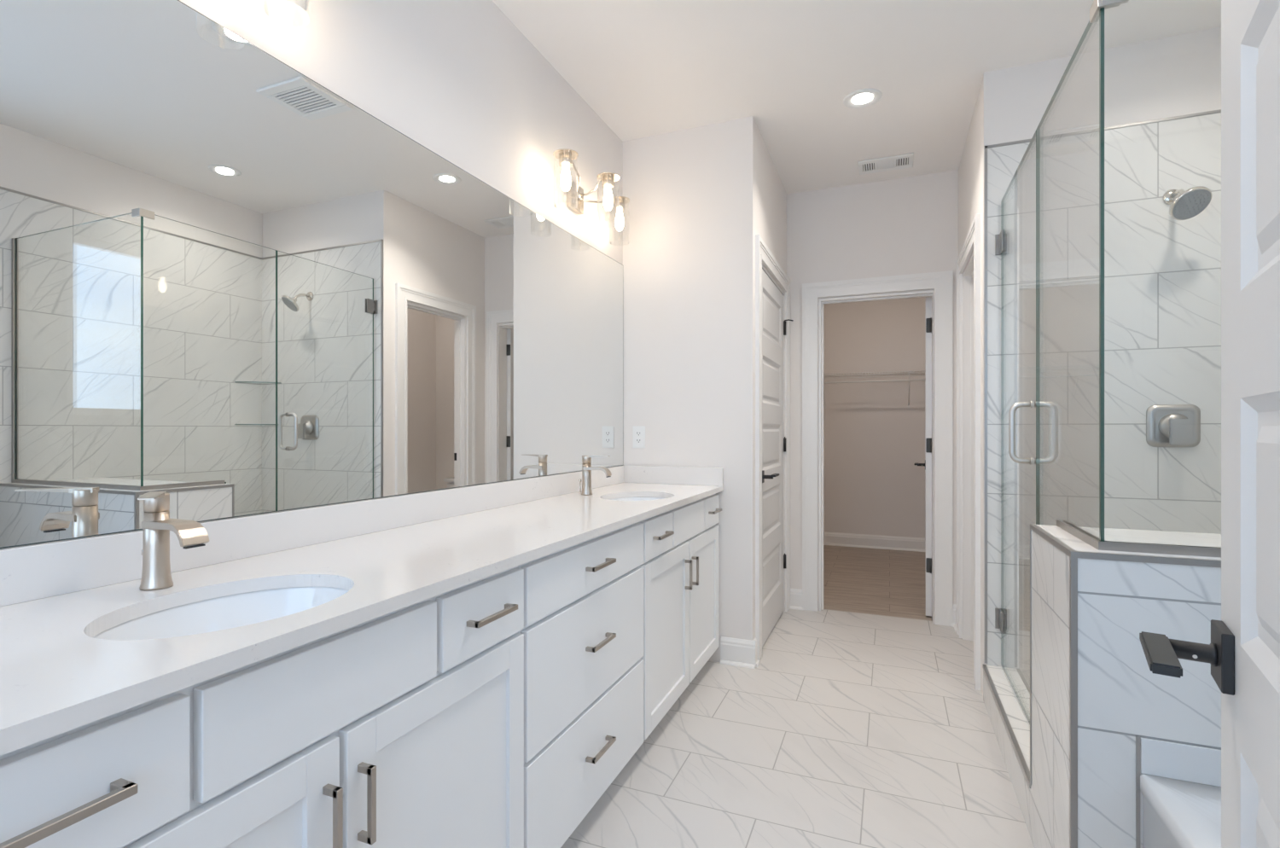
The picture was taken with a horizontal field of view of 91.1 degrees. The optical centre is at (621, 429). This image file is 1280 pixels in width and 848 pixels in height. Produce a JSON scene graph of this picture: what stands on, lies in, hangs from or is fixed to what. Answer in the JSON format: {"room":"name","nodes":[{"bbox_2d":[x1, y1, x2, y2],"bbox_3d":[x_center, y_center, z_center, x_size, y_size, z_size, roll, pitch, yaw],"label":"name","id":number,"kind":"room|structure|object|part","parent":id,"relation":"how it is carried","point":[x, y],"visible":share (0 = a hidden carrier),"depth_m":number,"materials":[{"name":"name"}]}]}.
{"room":"bathroom","nodes":[
{"label":"bathroom","id":0,"kind":"room"},
{"bbox_2d":[4,0,622,548],"bbox_3d":[-0.784,-0.194,1.737,0.100,2.787,3.979,0,0,23],"label":"wall","id":1,"kind":"structure","parent":0,"point":[457,78],"depth_m":2.13,"materials":[{"name":"paint"}]},
{"bbox_2d":[261,0,271,18],"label":"vanity light","id":2,"kind":"object","parent":1,"relation":"attached to","point":[265,6],"depth_m":1.41,"materials":[{"name":"white glass"}]},
{"bbox_2d":[298,0,310,26],"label":"vanity light","id":3,"kind":"object","parent":1,"relation":"attached to","point":[305,5],"depth_m":1.43,"materials":[{"name":"white glass"}]},
{"bbox_2d":[0,0,623,548],"bbox_3d":[-0.574,-0.354,2.092,0.006,1.100,2.958,0,0,23],"label":"wall mirror","id":4,"kind":"object","parent":1,"relation":"attached to","point":[230,288],"visible":1,"depth_m":1.41,"materials":[{"name":"grey mirror"}]},
{"bbox_2d":[0,465,624,606],"bbox_3d":[-0.577,0.243,2.067,0.020,0.092,2.968,0,0,23],"label":"backsplash","id":5,"kind":"structure","parent":1,"relation":"attached to","point":[39,571],"depth_m":1.43,"materials":[{"name":"white stone"}]},
{"bbox_2d":[552,148,629,244],"bbox_3d":[-0.121,-1.046,2.866,0.232,0.233,0.668,0,0,23],"label":"vanity light","id":6,"kind":"object","parent":1,"relation":"attached to","point":[575,194],"visible":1,"depth_m":2.83,"materials":[{"name":"glass"}]},
{"bbox_3d":[-0.233,-1.035,2.607,0.098,0.210,0.098,0,0,23],"label":"lamp shade","id":7,"kind":"part","parent":6,"relation":"part of","materials":[{"name":"clear glass"}]},
{"bbox_3d":[-0.233,-1.046,2.607,0.045,0.109,0.044,0,0,23],"label":"bulb","id":8,"kind":"part","parent":6,"relation":"part of","materials":[{"name":"white glass"}]},
{"bbox_3d":[-0.203,-1.110,2.738,0.049,0.083,0.270,0,0,4],"label":"arm","id":9,"kind":"part","parent":6,"relation":"part of","materials":[{"name":"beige metal"}]},
{"bbox_3d":[-0.132,-1.115,2.870,0.154,0.078,0.009,0,0,23],"label":"arm","id":10,"kind":"part","parent":6,"relation":"part of","materials":[{"name":"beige metal"}]},
{"bbox_3d":[-0.086,-1.110,3.013,0.049,0.083,0.270,0,0,42],"label":"arm","id":11,"kind":"part","parent":6,"relation":"part of","materials":[{"name":"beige metal"}]},
{"bbox_3d":[-0.062,-1.035,2.840,0.098,0.210,0.098,0,0,23],"label":"lamp shade","id":12,"kind":"part","parent":6,"relation":"part of","materials":[{"name":"clear glass"}]},
{"bbox_3d":[-0.062,-1.046,2.840,0.045,0.109,0.044,0,0,23],"label":"bulb","id":13,"kind":"part","parent":6,"relation":"part of","materials":[{"name":"white glass"}]},
{"bbox_3d":[-0.012,-1.035,3.126,0.098,0.210,0.098,0,0,23],"label":"lamp shade","id":14,"kind":"part","parent":6,"relation":"part of","materials":[{"name":"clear glass"}]},
{"bbox_3d":[-0.012,-1.046,3.126,0.045,0.109,0.044,0,0,23],"label":"bulb","id":15,"kind":"part","parent":6,"relation":"part of","materials":[{"name":"white glass"}]},
{"bbox_2d":[756,126,786,611],"bbox_3d":[0.862,-0.189,3.767,0.100,2.797,1.048,0,0,23],"label":"wall","id":16,"kind":"structure","parent":0,"point":[771,194],"depth_m":3.71,"materials":[{"name":"paint"}]},
{"bbox_2d":[755,234,790,661],"bbox_3d":[0.862,0.099,3.740,0.121,2.202,1.085,0,0,23],"label":"trim","id":17,"kind":"structure","parent":16,"relation":"attached to","point":[763,254],"depth_m":3.29,"materials":[{"name":"white paint"}]},
{"bbox_2d":[762,269,793,646],"bbox_3d":[0.921,0.155,3.729,0.113,2.065,0.867,0,0,23],"label":"door","id":18,"kind":"structure","parent":16,"relation":"in","point":[773,325],"depth_m":3.73,"materials":[{"name":"white paint"}]},
{"bbox_3d":[0.880,0.155,3.733,0.035,2.065,0.841,0,0,23],"label":"door","id":19,"kind":"part","parent":18,"relation":"part of","materials":[{"name":"white paint"}]},
{"bbox_3d":[0.835,0.248,3.418,0.026,0.012,0.129,0,0,23],"label":"lever","id":20,"kind":"part","parent":18,"relation":"part of","materials":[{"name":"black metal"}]},
{"bbox_2d":[560,545,1034,847],"bbox_3d":[1.310,1.250,2.838,3.087,0.100,7.650,0,0,23],"label":"floor","id":21,"kind":"structure","parent":0,"point":[850,730],"depth_m":2.37,"materials":[{"name":"tile"}]},
{"bbox_2d":[0,565,523,847],"bbox_3d":[-0.683,0.758,1.109,0.574,0.884,1.098,0,0,23],"label":"vanity cabinet","id":22,"kind":"object","parent":21,"relation":"on","point":[403,728],"visible":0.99,"depth_m":0.97,"materials":[{"name":"white paint"}]},
{"bbox_3d":[-0.588,0.404,0.642,0.031,0.011,0.150,0,0,23],"label":"handle","id":23,"kind":"part","parent":22,"relation":"part of","materials":[{"name":"silver metal"}]},
{"bbox_3d":[-0.611,0.406,0.652,0.019,0.145,0.304,0,0,23],"label":"drawer","id":24,"kind":"part","parent":22,"relation":"part of","materials":[{"name":"white paint"}]},
{"bbox_3d":[-0.565,0.804,0.759,0.019,0.627,0.537,0,0,23],"label":"door","id":25,"kind":"part","parent":22,"relation":"part of","materials":[{"name":"white paint"}]},
{"bbox_3d":[-0.447,0.616,0.971,0.031,0.125,0.011,0,0,23],"label":"handle","id":26,"kind":"part","parent":22,"relation":"part of","materials":[{"name":"silver metal"}]},
{"bbox_2d":[0,465,723,756],"bbox_3d":[-0.322,0.256,1.969,0.565,0.117,2.988,0,0,23],"label":"countertop","id":27,"kind":"structure","parent":22,"relation":"on","point":[390,554],"depth_m":1.19,"materials":[{"name":"white stone"}]},
{"bbox_2d":[137,491,209,590],"bbox_3d":[-0.828,0.202,1.111,0.152,0.174,0.101,0,0,23],"label":"faucet","id":28,"kind":"object","parent":27,"relation":"on","point":[157,524],"visible":1,"depth_m":1.13,"materials":[{"name":"silver metal"}]},
{"bbox_3d":[-0.831,0.132,1.110,0.039,0.035,0.128,0,0,-29],"label":"handle","id":29,"kind":"part","parent":28,"relation":"part of","materials":[{"name":"silver metal"}]},
{"bbox_3d":[-0.804,0.184,1.128,0.121,0.039,0.047,0,0,23],"label":"spout","id":30,"kind":"part","parent":28,"relation":"part of","materials":[{"name":"silver metal"}]},
{"bbox_2d":[93,587,348,640],"bbox_3d":[-0.649,0.394,1.057,0.334,0.160,0.451,0,0,23],"label":"sink basin","id":31,"kind":"object","parent":27,"relation":"in","point":[237,610],"visible":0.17,"depth_m":1.18,"materials":[{"name":"white ceramic"}]},
{"bbox_2d":[578,455,611,495],"bbox_3d":[-0.122,0.202,2.767,0.152,0.174,0.050,0,0,23],"label":"faucet","id":32,"kind":"object","parent":27,"relation":"on","point":[586,460],"visible":1,"depth_m":2.76,"materials":[{"name":"silver metal"}]},
{"bbox_3d":[-0.186,0.255,2.794,0.012,0.069,0.012,0,0,23],"label":"lift rod","id":33,"kind":"part","parent":32,"relation":"part of","materials":[{"name":"silver metal"}]},
{"bbox_3d":[-0.115,0.132,2.764,0.128,0.036,0.039,0,0,23],"label":"handle","id":34,"kind":"part","parent":32,"relation":"part of","materials":[{"name":"silver metal"}]},
{"bbox_3d":[-0.107,0.184,2.761,0.121,0.039,0.047,0,0,23],"label":"spout","id":35,"kind":"part","parent":32,"relation":"part of","materials":[{"name":"silver metal"}]},
{"bbox_2d":[608,496,664,500],"bbox_3d":[0.069,0.394,2.738,0.334,0.160,0.451,0,0,23],"label":"sink basin","id":36,"kind":"object","parent":27,"relation":"in","point":[633,498],"visible":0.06,"depth_m":2.93,"materials":[{"name":"white ceramic"}]},
{"bbox_3d":[-0.420,0.616,1.034,0.031,0.125,0.011,0,0,23],"label":"handle","id":37,"kind":"part","parent":22,"relation":"part of","materials":[{"name":"silver metal"}]},
{"bbox_3d":[-0.349,0.804,1.266,0.019,0.627,0.534,0,0,23],"label":"door","id":38,"kind":"part","parent":22,"relation":"part of","materials":[{"name":"white paint"}]},
{"bbox_3d":[-0.302,0.406,1.375,0.019,0.145,0.297,0,0,23],"label":"drawer","id":39,"kind":"part","parent":22,"relation":"part of","materials":[{"name":"white paint"}]},
{"bbox_3d":[-0.279,0.404,1.365,0.031,0.011,0.150,0,0,23],"label":"handle","id":40,"kind":"part","parent":22,"relation":"part of","materials":[{"name":"silver metal"}]},
{"bbox_2d":[518,521,643,847],"bbox_3d":[-0.310,0.758,1.983,0.574,0.884,0.797,0,0,23],"label":"vanity cabinet","id":41,"kind":"object","parent":21,"relation":"on","point":[583,631],"visible":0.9,"depth_m":1.78,"materials":[{"name":"white paint"}]},
{"bbox_3d":[-0.084,0.650,1.885,0.019,0.318,0.783,0,0,23],"label":"drawer","id":42,"kind":"part","parent":41,"relation":"part of","materials":[{"name":"white paint"}]},
{"bbox_3d":[-0.084,0.406,1.885,0.019,0.145,0.783,0,0,23],"label":"drawer","id":43,"kind":"part","parent":41,"relation":"part of","materials":[{"name":"white paint"}]},
{"bbox_3d":[-0.084,0.970,1.885,0.019,0.297,0.783,0,0,23],"label":"drawer","id":44,"kind":"part","parent":41,"relation":"part of","materials":[{"name":"white paint"}]},
{"bbox_3d":[-0.061,0.955,1.875,0.031,0.011,0.150,0,0,23],"label":"handle","id":45,"kind":"part","parent":41,"relation":"part of","materials":[{"name":"silver metal"}]},
{"bbox_3d":[-0.061,0.635,1.875,0.031,0.011,0.150,0,0,23],"label":"handle","id":46,"kind":"part","parent":41,"relation":"part of","materials":[{"name":"silver metal"}]},
{"bbox_3d":[-0.061,0.404,1.875,0.031,0.011,0.150,0,0,23],"label":"handle","id":47,"kind":"part","parent":41,"relation":"part of","materials":[{"name":"silver metal"}]},
{"bbox_2d":[639,493,721,740],"bbox_3d":[0.058,0.758,2.845,0.574,0.884,1.075,0,0,23],"label":"vanity cabinet","id":48,"kind":"object","parent":21,"relation":"on","point":[681,564],"visible":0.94,"depth_m":2.63,"materials":[{"name":"white paint"}]},
{"bbox_3d":[0.137,0.406,2.403,0.019,0.145,0.312,0,0,23],"label":"drawer","id":49,"kind":"part","parent":48,"relation":"part of","materials":[{"name":"white paint"}]},
{"bbox_3d":[0.160,0.404,2.393,0.031,0.011,0.150,0,0,23],"label":"handle","id":50,"kind":"part","parent":48,"relation":"part of","materials":[{"name":"silver metal"}]},
{"bbox_3d":[0.182,0.804,2.508,0.019,0.627,0.540,0,0,23],"label":"door","id":51,"kind":"part","parent":48,"relation":"part of","materials":[{"name":"white paint"}]},
{"bbox_3d":[0.286,0.622,2.689,0.031,0.125,0.011,0,0,23],"label":"handle","id":52,"kind":"part","parent":48,"relation":"part of","materials":[{"name":"silver metal"}]},
{"bbox_3d":[0.326,0.626,2.781,0.031,0.125,0.011,0,0,23],"label":"handle","id":53,"kind":"part","parent":48,"relation":"part of","materials":[{"name":"silver metal"}]},
{"bbox_3d":[0.392,0.804,3.001,0.019,0.627,0.508,0,0,23],"label":"door","id":54,"kind":"part","parent":48,"relation":"part of","materials":[{"name":"white paint"}]},
{"bbox_3d":[0.441,0.406,3.115,0.019,0.145,0.261,0,0,23],"label":"drawer","id":55,"kind":"part","parent":48,"relation":"part of","materials":[{"name":"white paint"}]},
{"bbox_3d":[0.464,0.404,3.105,0.031,0.011,0.150,0,0,23],"label":"handle","id":56,"kind":"part","parent":48,"relation":"part of","materials":[{"name":"silver metal"}]},
{"bbox_2d":[983,664,1030,836],"bbox_3d":[1.460,1.121,2.287,0.125,0.158,1.025,0,0,23],"label":"shower curb","id":57,"kind":"object","parent":21,"relation":"on","point":[1021,728],"visible":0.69,"depth_m":2.31,"materials":[{"name":"stone"}]},
{"bbox_2d":[982,663,1030,788],"bbox_3d":[1.405,1.047,2.310,0.013,0.014,1.020,0,0,23],"label":"trim","id":58,"kind":"structure","parent":57,"relation":"attached to","point":[1017,749],"depth_m":2.19,"materials":[{"name":"silver metal"}]},
{"bbox_2d":[1140,738,1221,847],"bbox_3d":[1.313,0.938,0.480,1.028,0.524,1.515,0,0,23],"label":"bathtub","id":59,"kind":"object","parent":21,"relation":"on","point":[1180,784],"visible":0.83,"depth_m":1.32,"materials":[{"name":"white ceramic"}]},
{"bbox_2d":[491,0,1221,194],"bbox_3d":[1.289,-1.637,2.848,3.134,0.100,7.650,0,0,23],"label":"ceiling","id":60,"kind":"structure","parent":0,"point":[645,67],"depth_m":2.67,"materials":[{"name":"white paint"}]},
{"bbox_2d":[843,88,882,108],"bbox_3d":[1.152,-1.583,3.004,0.176,0.006,0.176,0,0,23],"label":"recessed light","id":61,"kind":"object","parent":60,"relation":"in","point":[864,97],"visible":1,"depth_m":3.00,"materials":[{"name":"white plastic"}]},
{"bbox_2d":[857,152,913,174],"bbox_3d":[1.572,-1.582,3.738,0.300,0.010,0.196,0,0,23],"label":"ceiling vent","id":62,"kind":"object","parent":60,"relation":"in","point":[901,161],"visible":1,"depth_m":3.73,"materials":[{"name":"white plastic"}]},
{"bbox_2d":[786,169,958,623],"bbox_3d":[1.439,-0.189,4.153,1.385,2.797,0.115,0,0,23],"label":"wall","id":63,"kind":"structure","parent":0,"point":[908,225],"depth_m":4.04,"materials":[{"name":"paint"}]},
{"bbox_2d":[789,588,802,610],"bbox_3d":[1.159,1.134,4.195,0.109,0.132,0.027,0,0,23],"label":"baseboard","id":64,"kind":"structure","parent":63,"relation":"attached to","point":[795,594],"depth_m":4.19,"materials":[{"name":"white paint"}]},
{"bbox_2d":[802,270,953,626],"bbox_3d":[1.634,0.115,4.059,0.890,2.170,0.136,0,0,23],"label":"trim","id":65,"kind":"structure","parent":63,"relation":"attached to","point":[942,282],"depth_m":3.97,"materials":[{"name":"white paint"}]},
{"bbox_2d":[913,296,931,616],"bbox_3d":[2.066,0.171,4.305,0.114,2.034,0.672,0,0,27],"label":"door","id":66,"kind":"structure","parent":63,"relation":"in","point":[928,464],"depth_m":4.00,"materials":[{"name":"white paint"}]},
{"bbox_3d":[2.103,0.171,4.293,0.035,2.034,0.660,0,0,27],"label":"door","id":67,"kind":"part","parent":66,"relation":"part of","materials":[{"name":"white paint"}]},
{"bbox_2d":[951,604,956,627],"bbox_3d":[2.029,1.134,3.824,0.040,0.132,0.027,0,0,23],"label":"baseboard","id":68,"kind":"structure","parent":63,"relation":"attached to","point":[954,605],"depth_m":3.82,"materials":[{"name":"white paint"}]},
{"bbox_2d":[823,296,931,538],"bbox_3d":[2.472,-0.194,6.447,1.485,2.787,0.100,0,0,23],"label":"wall","id":69,"kind":"structure","parent":0,"point":[873,442],"depth_m":6.35,"materials":[{"name":"paint"}]},
{"bbox_2d":[823,531,925,552],"bbox_3d":[2.447,1.134,6.389,1.285,0.132,0.027,0,0,23],"label":"baseboard","id":70,"kind":"structure","parent":69,"relation":"attached to","point":[906,544],"depth_m":6.34,"materials":[{"name":"white paint"}]},
{"bbox_2d":[823,370,925,408],"bbox_3d":[2.394,-0.388,6.263,1.275,0.346,0.307,0,0,23],"label":"wire shelf","id":71,"kind":"object","parent":69,"relation":"attached to","point":[909,372],"visible":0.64,"depth_m":6.13,"materials":[{"name":"white metal"}]},
{"bbox_3d":[2.347,-0.470,6.153,1.275,0.016,0.015,0,0,23],"label":"hanging rail","id":72,"kind":"part","parent":71,"relation":"part of","materials":[{"name":"white metal"}]},
{"bbox_2d":[622,26,1221,696],"bbox_3d":[1.353,-0.194,2.939,2.887,2.787,0.110,0,0,23],"label":"wall","id":73,"kind":"structure","parent":0,"point":[689,258],"depth_m":3.23,"materials":[{"name":"paint"}]},
{"bbox_2d":[632,425,645,448],"bbox_3d":[0.092,0.041,3.413,0.072,0.120,0.008,0,0,23],"label":"wall outlet","id":74,"kind":"object","parent":73,"relation":"attached to","point":[638,433],"visible":1,"depth_m":3.41,"materials":[{"name":"white plastic"}]},
{"bbox_2d":[635,430,641,436],"bbox_3d":[0.091,0.021,3.410,0.033,0.030,0.002,0,0,23],"label":"receptacle","id":75,"kind":"object","parent":74,"relation":"attached to","point":[637,433],"depth_m":3.41,"materials":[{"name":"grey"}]},
{"bbox_2d":[635,437,641,443],"bbox_3d":[0.091,0.060,3.410,0.033,0.030,0.002,0,0,23],"label":"receptacle","id":76,"kind":"object","parent":74,"relation":"attached to","point":[638,440],"depth_m":3.41,"materials":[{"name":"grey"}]},
{"bbox_2d":[720,636,756,669],"bbox_3d":[0.589,1.134,3.191,0.178,0.132,0.027,0,0,23],"label":"baseboard","id":77,"kind":"structure","parent":73,"relation":"attached to","point":[735,652],"depth_m":3.19,"materials":[{"name":"white paint"}]},
{"bbox_2d":[753,637,760,667],"bbox_3d":[0.687,1.134,3.195,0.027,0.132,0.058,0,0,23],"label":"baseboard","id":78,"kind":"structure","parent":73,"relation":"attached to","point":[758,662],"depth_m":3.19,"materials":[{"name":"white paint"}]},
{"bbox_2d":[986,112,1221,694],"bbox_3d":[2.142,-0.024,2.558,1.137,2.447,0.008,0,0,23],"label":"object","id":79,"kind":"structure","parent":73,"relation":"attached to","point":[1162,273],"depth_m":2.61,"materials":[{"name":"stone"}]},
{"bbox_2d":[994,129,1058,726],"bbox_3d":[1.528,0.020,2.422,0.144,2.042,0.722,0,0,23],"label":"shower door","id":80,"kind":"structure","parent":79,"relation":"attached to","point":[1002,241],"depth_m":2.26,"materials":[{"name":"clear glass"}]},
{"bbox_3d":[1.526,0.015,2.417,0.010,2.031,0.710,0,0,23],"label":"door pane","id":81,"kind":"part","parent":80,"relation":"part of","materials":[{"name":"clear glass"}]},
{"bbox_3d":[1.379,0.011,2.170,0.067,0.220,0.025,0,0,23],"label":"handle","id":82,"kind":"part","parent":80,"relation":"part of","materials":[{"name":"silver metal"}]},
{"bbox_3d":[1.449,0.011,2.140,0.067,0.220,0.025,0,0,23],"label":"handle","id":83,"kind":"part","parent":80,"relation":"part of","materials":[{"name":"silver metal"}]},
{"bbox_2d":[1146,404,1200,447],"bbox_3d":[2.199,-0.015,2.484,0.172,0.172,0.082,0,0,23],"label":"shower valve","id":84,"kind":"object","parent":79,"relation":"attached to","point":[1166,425],"visible":1,"depth_m":2.50,"materials":[{"name":"silver metal"}]},
{"bbox_3d":[2.188,0.009,2.457,0.064,0.101,0.024,0,0,23],"label":"lever","id":85,"kind":"part","parent":84,"relation":"part of","materials":[{"name":"silver metal"}]},
{"bbox_2d":[1162,186,1212,220],"bbox_3d":[2.176,-0.887,2.425,0.130,0.158,0.209,0,0,23],"label":"shower","id":86,"kind":"object","parent":79,"relation":"attached to","point":[1185,205],"visible":1,"depth_m":2.38,"materials":[{"name":"silver metal"}]},
{"bbox_3d":[2.186,-0.915,2.459,0.017,0.061,0.130,0,0,23],"label":"arm","id":87,"kind":"part","parent":86,"relation":"part of","materials":[{"name":"silver metal"}]},
{"bbox_2d":[958,83,981,691],"bbox_3d":[2.391,-0.189,4.492,0.100,2.797,3.561,0,0,23],"label":"wall","id":88,"kind":"structure","parent":0,"point":[969,169],"depth_m":3.17,"materials":[{"name":"paint"}]},
{"bbox_2d":[954,610,956,633],"bbox_3d":[2.013,1.134,3.768,0.027,0.132,0.142,0,0,23],"label":"baseboard","id":89,"kind":"structure","parent":88,"relation":"attached to","point":[955,625],"depth_m":3.80,"materials":[{"name":"white paint"}]},
{"bbox_2d":[956,213,980,690],"bbox_3d":[1.859,0.103,3.273,0.121,2.194,0.878,0,0,23],"label":"trim","id":90,"kind":"structure","parent":88,"relation":"attached to","point":[968,282],"depth_m":3.57,"materials":[{"name":"white paint"}]},
{"bbox_2d":[1030,530,1221,847],"bbox_3d":[1.643,0.741,1.408,1.152,0.919,0.449,0,0,23],"label":"wall","id":91,"kind":"structure","parent":0,"point":[1120,699],"depth_m":1.40,"materials":[{"name":"tile"}]},
{"bbox_2d":[1029,523,1221,847],"bbox_3d":[1.641,0.739,1.408,1.155,0.923,0.454,0,0,23],"label":"trim","id":92,"kind":"structure","parent":91,"relation":"attached to","point":[1073,555],"depth_m":1.42,"materials":[{"name":"silver metal"}]},
{"bbox_2d":[1036,524,1221,559],"bbox_3d":[1.649,0.280,1.410,1.142,0.003,0.439,0,0,23],"label":"cap","id":93,"kind":"object","parent":91,"relation":"on","point":[1110,534],"visible":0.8,"depth_m":1.60,"materials":[{"name":"stone"}]},
{"bbox_2d":[1036,0,1221,557],"bbox_3d":[1.737,0.014,1.554,1.091,2.048,0.701,0,0,23],"label":"glass frame","id":94,"kind":"object","parent":93,"relation":"on","point":[1098,543],"visible":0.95,"depth_m":1.46,"materials":[{"name":"clear glass"}]},
{"bbox_3d":[1.251,0.018,1.773,0.010,2.039,0.681,0,0,23],"label":"pane","id":95,"kind":"part","parent":94,"relation":"part of","materials":[{"name":"clear glass"}]},
{"bbox_3d":[1.607,-0.366,1.244,1.080,1.270,0.010,0,0,23],"label":"return pane","id":96,"kind":"part","parent":94,"relation":"part of","materials":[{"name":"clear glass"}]},
{"bbox_2d":[1135,735,1140,847],"bbox_3d":[1.135,0.936,1.379,0.007,0.527,0.003,0,0,23],"label":"trim","id":97,"kind":"structure","parent":91,"relation":"attached to","point":[1137,737],"depth_m":1.38,"materials":[{"name":"silver metal"}]},
{"bbox_3d":[0.926,-0.194,-0.243,1.374,2.787,0.100,0,0,23],"label":"wall","id":98,"kind":"structure","parent":0,"visible":0},
{"bbox_2d":[1139,0,1279,847],"bbox_3d":[0.471,0.157,0.444,0.113,2.063,0.782,0,0,36],"label":"door","id":99,"kind":"structure","parent":98,"relation":"in","point":[1242,654],"depth_m":0.65,"materials":[{"name":"white paint"}]},
{"bbox_3d":[0.605,0.251,0.706,0.026,0.012,0.129,0,0,36],"label":"lever","id":100,"kind":"part","parent":99,"relation":"part of","materials":[{"name":"black metal"}]},
{"bbox_3d":[0.509,0.157,0.430,0.035,2.063,0.760,0,0,36],"label":"door","id":101,"kind":"part","parent":99,"relation":"part of","materials":[{"name":"white paint"}]},
{"bbox_3d":[2.124,-0.194,0.930,0.092,2.787,3.199,0,0,23],"label":"wall","id":102,"kind":"structure","parent":0,"visible":0},
{"bbox_2d":[984,109,1221,663],"bbox_3d":[1.552,-0.111,1.179,1.154,2.292,3.007,0,0,23],"label":"trim","id":103,"kind":"structure","parent":102,"relation":"attached to","point":[1218,110],"depth_m":2.77,"materials":[{"name":"silver metal"}]}
]}

